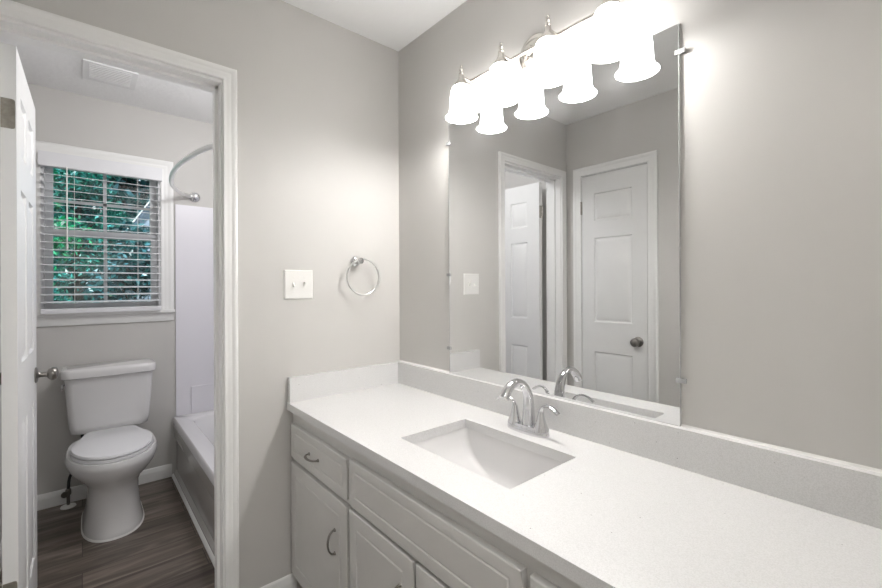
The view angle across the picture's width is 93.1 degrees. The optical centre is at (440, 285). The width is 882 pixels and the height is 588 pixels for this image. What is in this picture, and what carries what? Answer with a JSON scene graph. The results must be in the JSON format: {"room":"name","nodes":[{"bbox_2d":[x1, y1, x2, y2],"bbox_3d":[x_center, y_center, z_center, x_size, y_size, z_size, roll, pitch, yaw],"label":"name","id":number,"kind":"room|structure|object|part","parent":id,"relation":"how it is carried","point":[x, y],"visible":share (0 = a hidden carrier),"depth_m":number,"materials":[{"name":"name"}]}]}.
{"room":"bathroom","nodes":[
{"label":"bathroom","id":0,"kind":"room"},
{"bbox_2d":[0,194,1,542],"bbox_3d":[-1.940,0.064,1.732,0.100,2.440,1.503,0,0,-41],"label":"wall","id":1,"kind":"structure","parent":0,"point":[0,194],"depth_m":1.98,"materials":[{"name":"beige paint"}]},
{"bbox_2d":[0,539,1,572],"bbox_3d":[-1.892,1.242,1.769,0.013,0.085,1.503,0,0,-41],"label":"baseboard","id":2,"kind":"structure","parent":1,"relation":"attached to","point":[1,539],"depth_m":1.89,"materials":[{"name":"white wood"}]},
{"bbox_2d":[0,42,58,587],"bbox_3d":[-1.528,0.262,1.523,0.179,2.018,0.610,0,0,-40],"label":"door","id":3,"kind":"structure","parent":1,"relation":"in","point":[19,375],"depth_m":1.32,"materials":[{"name":"white wood"}]},
{"bbox_3d":[-1.684,0.368,1.709,0.179,0.064,0.064,0,0,-40],"label":"knob","id":4,"kind":"part","parent":3,"relation":"part of","materials":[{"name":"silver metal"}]},
{"bbox_2d":[0,477,214,587],"bbox_3d":[-0.380,1.302,0.750,3.200,0.050,5.018,0,0,-41],"label":"floor","id":5,"kind":"structure","parent":0,"point":[167,550],"depth_m":2.02,"materials":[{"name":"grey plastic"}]},
{"bbox_2d":[60,434,83,509],"bbox_3d":[-2.151,1.067,2.438,0.107,0.436,0.086,0,0,-41],"label":"supply valve","id":6,"kind":"object","parent":5,"relation":"on","point":[67,493],"visible":0.61,"depth_m":2.43,"materials":[{"name":"white plastic"}]},
{"bbox_2d":[60,358,157,542],"bbox_3d":[-1.829,0.877,2.330,0.444,0.812,0.705,0,0,-41],"label":"toilet","id":7,"kind":"object","parent":5,"relation":"on","point":[106,401],"visible":1,"depth_m":2.29,"materials":[{"name":"white ceramic"}]},
{"bbox_3d":[-1.988,0.499,2.513,0.444,0.054,0.224,0,0,-41],"label":"tank lid","id":8,"kind":"part","parent":7,"relation":"part of","materials":[{"name":"white ceramic"}]},
{"bbox_3d":[-1.993,0.687,2.520,0.410,0.321,0.204,0,0,-41],"label":"tank","id":9,"kind":"part","parent":7,"relation":"part of","materials":[{"name":"white ceramic"}]},
{"bbox_3d":[-1.778,0.847,2.270,0.352,0.020,0.507,0,0,-41],"label":"seat lid","id":10,"kind":"part","parent":7,"relation":"part of","materials":[{"name":"plastic"}]},
{"bbox_3d":[-1.772,0.868,2.263,0.356,0.016,0.495,0,0,-41],"label":"seat","id":11,"kind":"part","parent":7,"relation":"part of","materials":[{"name":"plastic"}]},
{"bbox_2d":[173,410,214,555],"bbox_3d":[-1.035,1.080,2.505,0.762,0.399,1.497,0,0,-41],"label":"bathtub","id":12,"kind":"object","parent":5,"relation":"on","point":[193,433],"visible":0.24,"depth_m":2.38,"materials":[{"name":"white ceramic"}]},
{"bbox_2d":[172,473,214,567],"bbox_3d":[-1.324,1.273,2.254,0.016,0.016,1.500,0,0,-41],"label":"trim","id":13,"kind":"structure","parent":12,"relation":"attached to","point":[205,543],"depth_m":2.24,"materials":[{"name":"white wood"}]},
{"bbox_2d":[291,414,582,587],"bbox_3d":[0.128,0.889,1.237,0.584,0.772,1.704,0,0,-41],"label":"vanity cabinet","id":14,"kind":"object","parent":5,"relation":"on","point":[356,523],"visible":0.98,"depth_m":1.21,"materials":[{"name":"grey paint"}]},
{"bbox_3d":[-0.478,0.627,1.519,0.032,0.012,0.090,0,0,-41],"label":"pull handle","id":15,"kind":"part","parent":14,"relation":"part of","materials":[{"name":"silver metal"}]},
{"bbox_3d":[-0.449,0.626,1.524,0.018,0.134,0.473,0,0,-41],"label":"drawer","id":16,"kind":"part","parent":14,"relation":"part of","materials":[{"name":"grey paint"}]},
{"bbox_3d":[-0.448,0.938,1.524,0.018,0.452,0.473,0,0,-41],"label":"cabinet door","id":17,"kind":"part","parent":14,"relation":"part of","materials":[{"name":"grey paint"}]},
{"bbox_3d":[-0.366,0.857,1.392,0.030,0.090,0.012,0,0,-41],"label":"pull handle","id":18,"kind":"part","parent":14,"relation":"part of","materials":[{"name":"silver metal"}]},
{"bbox_3d":[-0.173,0.935,1.203,0.018,0.454,0.344,0,0,-41],"label":"cabinet door","id":19,"kind":"part","parent":14,"relation":"part of","materials":[{"name":"grey paint"}]},
{"bbox_3d":[0.054,0.934,0.939,0.018,0.454,0.343,0,0,-41],"label":"cabinet door","id":20,"kind":"part","parent":14,"relation":"part of","materials":[{"name":"grey paint"}]},
{"bbox_3d":[0.328,0.621,0.617,0.018,0.143,0.474,0,0,-41],"label":"drawer","id":21,"kind":"part","parent":14,"relation":"part of","materials":[{"name":"grey paint"}]},
{"bbox_2d":[287,360,881,587],"bbox_3d":[0.136,0.435,1.246,0.563,0.138,1.704,0,0,-41],"label":"countertop","id":22,"kind":"structure","parent":14,"relation":"on","point":[632,501],"depth_m":0.93,"materials":[{"name":"white stone"}]},
{"bbox_2d":[413,427,562,488],"bbox_3d":[0.124,0.577,1.229,0.326,0.145,0.476,0,0,-41],"label":"undermount sink","id":23,"kind":"object","parent":22,"relation":"in","point":[508,465],"visible":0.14,"depth_m":1.38,"materials":[{"name":"white ceramic"}]},
{"bbox_2d":[496,378,559,437],"bbox_3d":[0.275,0.383,1.353,0.183,0.180,0.187,0,0,4],"label":"faucet","id":24,"kind":"object","parent":22,"relation":"on","point":[527,425],"visible":1,"depth_m":1.34,"materials":[{"name":"silver metal"}]},
{"bbox_3d":[0.232,0.415,1.417,0.050,0.092,0.098,0,0,-41],"label":"lever handle","id":25,"kind":"part","parent":24,"relation":"part of","materials":[{"name":"silver metal"}]},
{"bbox_3d":[0.242,0.377,1.325,0.156,0.167,0.042,0,0,-41],"label":"spout","id":26,"kind":"part","parent":24,"relation":"part of","materials":[{"name":"silver metal"}]},
{"bbox_3d":[0.282,0.461,1.359,0.058,0.024,0.158,0,0,-41],"label":"plate","id":27,"kind":"part","parent":24,"relation":"part of","materials":[{"name":"silver metal"}]},
{"bbox_3d":[0.331,0.415,1.302,0.050,0.092,0.098,0,0,-41],"label":"lever handle","id":28,"kind":"part","parent":24,"relation":"part of","materials":[{"name":"silver metal"}]},
{"bbox_2d":[27,83,212,494],"bbox_3d":[-1.859,0.189,2.883,1.720,2.790,0.140,0,0,-41],"label":"wall","id":29,"kind":"structure","parent":0,"point":[61,117],"depth_m":2.63,"materials":[{"name":"beige paint"}]},
{"bbox_2d":[37,463,171,510],"bbox_3d":[-2.098,1.243,2.574,0.748,0.085,0.013,0,0,-41],"label":"baseboard","id":30,"kind":"structure","parent":29,"relation":"attached to","point":[51,499],"depth_m":2.51,"materials":[{"name":"white wood"}]},
{"bbox_2d":[35,140,174,326],"bbox_3d":[-2.123,-0.299,2.634,0.738,1.068,0.178,0,0,-41],"label":"window","id":31,"kind":"structure","parent":29,"relation":"in","point":[165,213],"depth_m":2.64,"materials":[{"name":"white wood"}]},
{"bbox_2d":[38,150,161,313],"bbox_3d":[-2.065,-0.303,2.568,0.588,0.928,0.068,0,0,-41],"label":"window blind","id":32,"kind":"object","parent":31,"relation":"attached to","point":[45,158],"visible":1,"depth_m":2.53,"materials":[{"name":"white plastic"}]},
{"bbox_3d":[-2.176,-0.285,2.482,0.002,0.840,0.054,0,0,-41],"label":"ladder cord","id":33,"kind":"part","parent":32,"relation":"part of","materials":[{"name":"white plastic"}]},
{"bbox_3d":[-2.066,0.147,2.573,0.572,0.028,0.050,0,0,-41],"label":"rail","id":34,"kind":"part","parent":32,"relation":"part of","materials":[{"name":"white plastic"}]},
{"bbox_3d":[-1.944,-0.286,2.680,0.002,0.840,0.054,0,0,-41],"label":"ladder cord","id":35,"kind":"part","parent":32,"relation":"part of","materials":[{"name":"white fabric"}]},
{"bbox_3d":[-2.153,-0.524,2.673,0.551,0.448,0.036,0,0,-41],"label":"sash","id":36,"kind":"part","parent":31,"relation":"part of","materials":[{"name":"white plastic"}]},
{"bbox_3d":[-2.127,-0.092,2.645,0.551,0.495,0.036,0,0,-41],"label":"sash","id":37,"kind":"part","parent":31,"relation":"part of","materials":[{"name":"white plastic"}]},
{"bbox_3d":[-2.092,0.169,2.600,0.738,0.016,0.088,0,0,-41],"label":"sill","id":38,"kind":"part","parent":31,"relation":"part of","materials":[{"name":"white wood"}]},
{"bbox_2d":[169,143,212,201],"bbox_3d":[-1.305,-0.619,2.280,0.266,0.068,1.502,0,0,-41],"label":"shower rod","id":39,"kind":"object","parent":29,"relation":"attached to","point":[194,197],"visible":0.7,"depth_m":2.18,"materials":[{"name":"silver metal"}]},
{"bbox_2d":[11,0,399,587],"bbox_3d":[-0.772,0.059,1.668,1.590,2.440,0.115,0,0,-41],"label":"wall","id":40,"kind":"structure","parent":0,"point":[318,102],"depth_m":1.71,"materials":[{"name":"beige paint"}]},
{"bbox_2d":[0,0,238,587],"bbox_3d":[-1.078,0.234,1.393,0.716,2.094,0.132,0,0,-41],"label":"door frame","id":41,"kind":"structure","parent":40,"relation":"attached to","point":[9,9],"depth_m":1.56,"materials":[{"name":"white wood"}]},
{"bbox_2d":[261,573,296,587],"bbox_3d":[-0.679,1.232,1.659,0.214,0.094,0.013,0,0,-41],"label":"baseboard","id":42,"kind":"structure","parent":40,"relation":"attached to","point":[289,581],"depth_m":1.70,"materials":[{"name":"white wood"}]},
{"bbox_2d":[284,270,312,298],"bbox_3d":[-0.588,-0.005,1.737,0.121,0.121,0.020,0,0,-41],"label":"light switch","id":43,"kind":"object","parent":40,"relation":"attached to","point":[298,284],"visible":1,"depth_m":1.74,"materials":[{"name":"white plastic"}]},
{"bbox_2d":[346,256,379,295],"bbox_3d":[-0.362,-0.045,1.905,0.170,0.181,0.059,0,0,-41],"label":"towel ring","id":44,"kind":"object","parent":40,"relation":"attached to","point":[355,261],"visible":1,"depth_m":1.90,"materials":[{"name":"silver metal"}]},
{"bbox_3d":[-0.375,-0.112,1.894,0.047,0.047,0.059,0,0,-41],"label":"wall post","id":45,"kind":"part","parent":44,"relation":"part of","materials":[{"name":"silver metal"}]},
{"bbox_2d":[0,0,466,123],"bbox_3d":[-0.751,-1.186,1.584,1.720,0.050,3.484,0,0,-41],"label":"ceiling","id":46,"kind":"structure","parent":0,"point":[41,66],"depth_m":2.10,"materials":[{"name":"white paint"}]},
{"bbox_2d":[83,59,138,89],"bbox_3d":[-1.811,-1.150,2.290,0.230,0.012,0.245,0,0,-41],"label":"ceiling vent","id":47,"kind":"object","parent":46,"relation":"in","point":[95,71],"visible":0.99,"depth_m":2.27,"materials":[{"name":"white plastic"}]},
{"bbox_2d":[89,63,131,87],"bbox_3d":[-1.810,-1.150,2.289,0.180,0.012,0.199,0,0,-41],"label":"vent grille","id":48,"kind":"object","parent":47,"relation":"attached to","point":[97,72],"depth_m":2.28,"materials":[{"name":"white plastic"}]},
{"bbox_2d":[398,0,881,469],"bbox_3d":[0.424,0.054,1.419,0.100,2.440,1.821,0,0,-41],"label":"wall","id":49,"kind":"structure","parent":0,"point":[781,100],"depth_m":0.98,"materials":[{"name":"beige paint"}]},
{"bbox_2d":[446,0,633,123],"bbox_3d":[0.281,-0.757,1.386,0.152,0.225,0.715,0,0,-41],"label":"vanity light","id":50,"kind":"object","parent":49,"relation":"attached to","point":[541,55],"visible":1,"depth_m":1.31,"materials":[{"name":"white glass"}]},
{"bbox_3d":[0.079,-0.703,1.602,0.124,0.119,0.124,0,0,-41],"label":"lamp shade","id":51,"kind":"part","parent":50,"relation":"part of","materials":[{"name":"white glass"}]},
{"bbox_3d":[0.209,-0.704,1.450,0.124,0.119,0.124,0,0,-41],"label":"lamp shade","id":52,"kind":"part","parent":50,"relation":"part of","materials":[{"name":"white glass"}]},
{"bbox_3d":[0.309,-0.806,1.435,0.046,0.128,0.128,0,0,-41],"label":"plate","id":53,"kind":"part","parent":50,"relation":"part of","materials":[{"name":"silver metal"}]},
{"bbox_3d":[0.334,-0.705,1.304,0.050,0.085,0.050,0,0,-41],"label":"bulb","id":54,"kind":"part","parent":50,"relation":"part of","materials":[{"name":"white glass"}]},
{"bbox_3d":[0.334,-0.704,1.304,0.124,0.119,0.124,0,0,-41],"label":"lamp shade","id":55,"kind":"part","parent":50,"relation":"part of","materials":[{"name":"white glass"}]},
{"bbox_3d":[0.464,-0.706,1.153,0.050,0.085,0.050,0,0,-41],"label":"bulb","id":56,"kind":"part","parent":50,"relation":"part of","materials":[{"name":"white glass"}]},
{"bbox_3d":[0.464,-0.705,1.153,0.124,0.119,0.124,0,0,-41],"label":"lamp shade","id":57,"kind":"part","parent":50,"relation":"part of","materials":[{"name":"white glass"}]},
{"bbox_2d":[446,23,686,426],"bbox_3d":[0.331,-0.158,1.442,0.008,1.058,0.937,0,0,-41],"label":"wall mirror","id":58,"kind":"object","parent":49,"relation":"attached to","point":[564,274],"visible":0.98,"depth_m":1.32,"materials":[{"name":"clear glass"}]},
{"bbox_2d":[396,361,881,528],"bbox_3d":[0.340,0.422,1.421,0.024,0.102,1.703,0,0,-41],"label":"backsplash","id":59,"kind":"structure","parent":49,"relation":"attached to","point":[844,491],"depth_m":1.04,"materials":[{"name":"white stone"}]},
{"label":"outside","id":60,"kind":"structure","parent":0,"visible":0},
{"bbox_3d":[-46.335,2.233,55.884,120.000,0.300,138.242,0,0,-41],"label":"ground","id":61,"kind":"structure","parent":60,"visible":0},
{"bbox_2d":[53,168,71,285],"bbox_3d":[-12.902,-2.851,11.585,4.555,10.807,5.297,0,0,-14],"label":"broadleaf tree","id":62,"kind":"object","parent":61,"relation":"on","point":[54,170],"visible":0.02,"depth_m":13.15,"materials":[{"name":"green plant"}]},
{"bbox_2d":[53,250,81,302],"bbox_3d":[-5.945,0.674,6.259,1.131,2.771,1.089,0,0,-45],"label":"shrub","id":63,"kind":"object","parent":61,"relation":"on","point":[59,275],"visible":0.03,"depth_m":6.45,"materials":[{"name":"green plant"}]},
{"bbox_2d":[53,183,91,288],"bbox_3d":[-7.566,-0.846,6.955,2.676,5.604,2.311,0,0,9],"label":"broadleaf tree","id":64,"kind":"object","parent":61,"relation":"on","point":[60,223],"visible":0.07,"depth_m":7.41,"materials":[{"name":"green plant"}]},
{"bbox_2d":[53,168,131,302],"bbox_3d":[-8.380,-1.103,9.644,2.105,6.108,1.921,0,0,3],"label":"broadleaf tree","id":65,"kind":"object","parent":61,"relation":"on","point":[78,188],"visible":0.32,"depth_m":9.50,"materials":[{"name":"green plant"}]},
{"bbox_2d":[53,176,148,302],"bbox_3d":[-14.488,-2.755,18.473,7.852,10.675,7.910,0,0,-41],"label":"broadleaf tree","id":66,"kind":"object","parent":61,"relation":"on","point":[131,188],"visible":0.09,"depth_m":17.53,"materials":[{"name":"green plant"}]},
{"bbox_2d":[77,216,149,302],"bbox_3d":[-4.202,0.574,5.720,1.483,2.972,1.405,0,0,-41],"label":"shrub","id":67,"kind":"object","parent":61,"relation":"on","point":[134,228],"visible":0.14,"depth_m":5.52,"materials":[{"name":"green plant"}]},
{"bbox_2d":[110,202,149,299],"bbox_3d":[-7.607,-1.885,14.154,5.520,7.590,4.440,0,0,-41],"label":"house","id":68,"kind":"structure","parent":61,"relation":"on","point":[140,216],"depth_m":11.21,"materials":[{"name":"grey"}]},
{"bbox_3d":[-0.710,0.059,2.787,0.100,2.440,1.503,0,0,-41],"label":"wall","id":69,"kind":"structure","parent":0,"visible":0},
{"bbox_2d":[175,204,213,415],"bbox_3d":[-1.031,0.162,2.511,0.745,1.435,1.502,0,0,-41],"label":"tub surround","id":70,"kind":"object","parent":69,"relation":"attached to","point":[193,224],"visible":0.18,"depth_m":2.90,"materials":[{"name":"white plastic"}]}
]}

